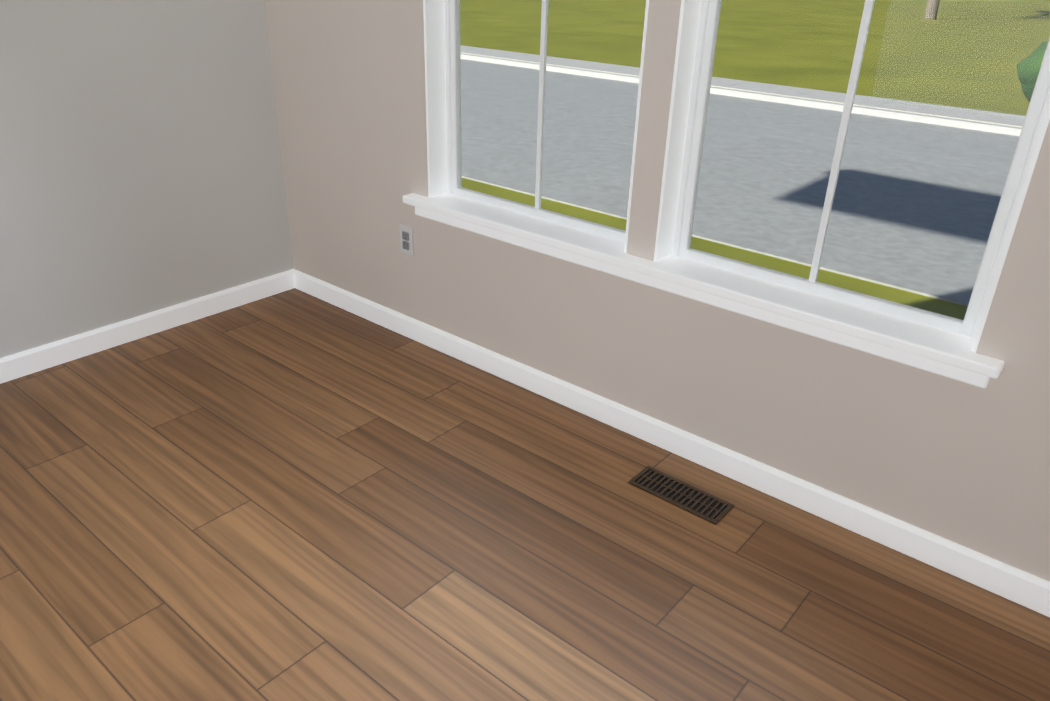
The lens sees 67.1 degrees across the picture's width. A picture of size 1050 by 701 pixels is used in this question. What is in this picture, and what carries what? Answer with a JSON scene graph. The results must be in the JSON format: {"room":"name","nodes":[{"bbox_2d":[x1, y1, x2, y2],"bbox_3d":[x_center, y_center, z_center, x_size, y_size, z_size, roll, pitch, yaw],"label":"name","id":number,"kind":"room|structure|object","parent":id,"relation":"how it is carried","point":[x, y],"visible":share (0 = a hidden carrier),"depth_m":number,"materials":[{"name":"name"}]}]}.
{"room":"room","nodes":[
{"label":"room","id":0,"kind":"room"},
{"bbox_2d":[0,0,293,357],"bbox_3d":[-2.643,-0.752,1.498,0.120,2.740,5.125,22,33,34],"label":"wall","id":1,"kind":"structure","parent":0,"point":[141,171],"depth_m":2.99,"materials":[{"name":"beige paint"}]},
{"bbox_2d":[0,269,294,383],"bbox_3d":[-2.638,0.457,2.045,0.015,0.088,4.855,22,33,34],"label":"baseboard","id":2,"kind":"structure","parent":1,"relation":"attached to","point":[31,361],"depth_m":3.19,"materials":[{"name":"white wood"}]},
{"bbox_2d":[0,288,1049,700],"bbox_3d":[-1.209,1.129,1.064,3.964,0.150,5.125,22,33,34],"label":"floor","id":3,"kind":"structure","parent":0,"point":[294,494],"depth_m":2.11,"materials":[{"name":"brown wood"}]},
{"bbox_2d":[628,466,733,524],"bbox_3d":[0.467,0.430,2.381,0.300,0.006,0.115,22,33,34],"label":"floor vent","id":4,"kind":"object","parent":3,"relation":"in","point":[715,510],"visible":1,"depth_m":2.38,"materials":[{"name":"brown metal"}]},
{"bbox_2d":[264,0,1049,581],"bbox_3d":[0.426,-0.980,2.139,3.724,2.740,0.150,22,33,34],"label":"wall","id":5,"kind":"structure","parent":0,"point":[954,460],"depth_m":2.44,"materials":[{"name":"beige paint"}]},
{"bbox_2d":[400,224,413,255],"bbox_3d":[-0.466,-0.431,3.109,0.072,0.116,0.009,22,33,34],"label":"electrical outlet","id":6,"kind":"object","parent":5,"relation":"attached to","point":[406,238],"visible":1,"depth_m":3.10,"materials":[{"name":"white plastic"}]},
{"bbox_2d":[423,0,648,252],"bbox_3d":[0.049,-1.235,2.366,0.880,1.830,0.147,22,33,34],"label":"window","id":7,"kind":"structure","parent":5,"relation":"in","point":[442,46],"depth_m":2.75,"materials":[{"name":"white plastic"}]},
{"bbox_2d":[293,270,1049,616],"bbox_3d":[0.337,0.232,2.677,3.694,0.088,0.015,22,33,34],"label":"baseboard","id":8,"kind":"structure","parent":5,"relation":"attached to","point":[989,574],"depth_m":2.45,"materials":[{"name":"white wood"}]},
{"bbox_2d":[403,193,1003,387],"bbox_3d":[0.360,-0.258,2.457,2.026,0.078,0.142,22,33,34],"label":"window sill","id":9,"kind":"structure","parent":5,"relation":"attached to","point":[942,352],"depth_m":2.23,"materials":[{"name":"white wood"}]},
{"bbox_2d":[654,0,1049,351],"bbox_3d":[0.806,-0.931,1.810,0.898,1.830,0.147,22,33,34],"label":"window","id":10,"kind":"structure","parent":5,"relation":"in","point":[698,30],"depth_m":2.12,"materials":[{"name":"white plastic"}]},
{"label":"outside","id":11,"kind":"structure","parent":0,"visible":0},
{"bbox_2d":[460,0,1049,319],"bbox_3d":[64.291,-18.954,47.044,200.000,0.420,155.843,22,33,34],"label":"ground","id":12,"kind":"structure","parent":11,"point":[856,167],"depth_m":12.31,"materials":[{"name":"grey asphalt"}]},
{"bbox_2d":[924,0,939,19],"bbox_3d":[18.578,-21.497,34.126,10.159,13.541,12.011,22,33,35],"label":"tree","id":13,"kind":"object","parent":12,"relation":"on","point":[933,9],"depth_m":37.75,"materials":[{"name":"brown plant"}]},
{"bbox_2d":[1017,41,1047,101],"bbox_3d":[10.313,-5.308,15.139,1.556,1.186,1.331,22,33,35],"label":"shrub","id":14,"kind":"object","parent":12,"relation":"on","point":[1031,72],"depth_m":15.05,"materials":[{"name":"green plant"}]}
]}

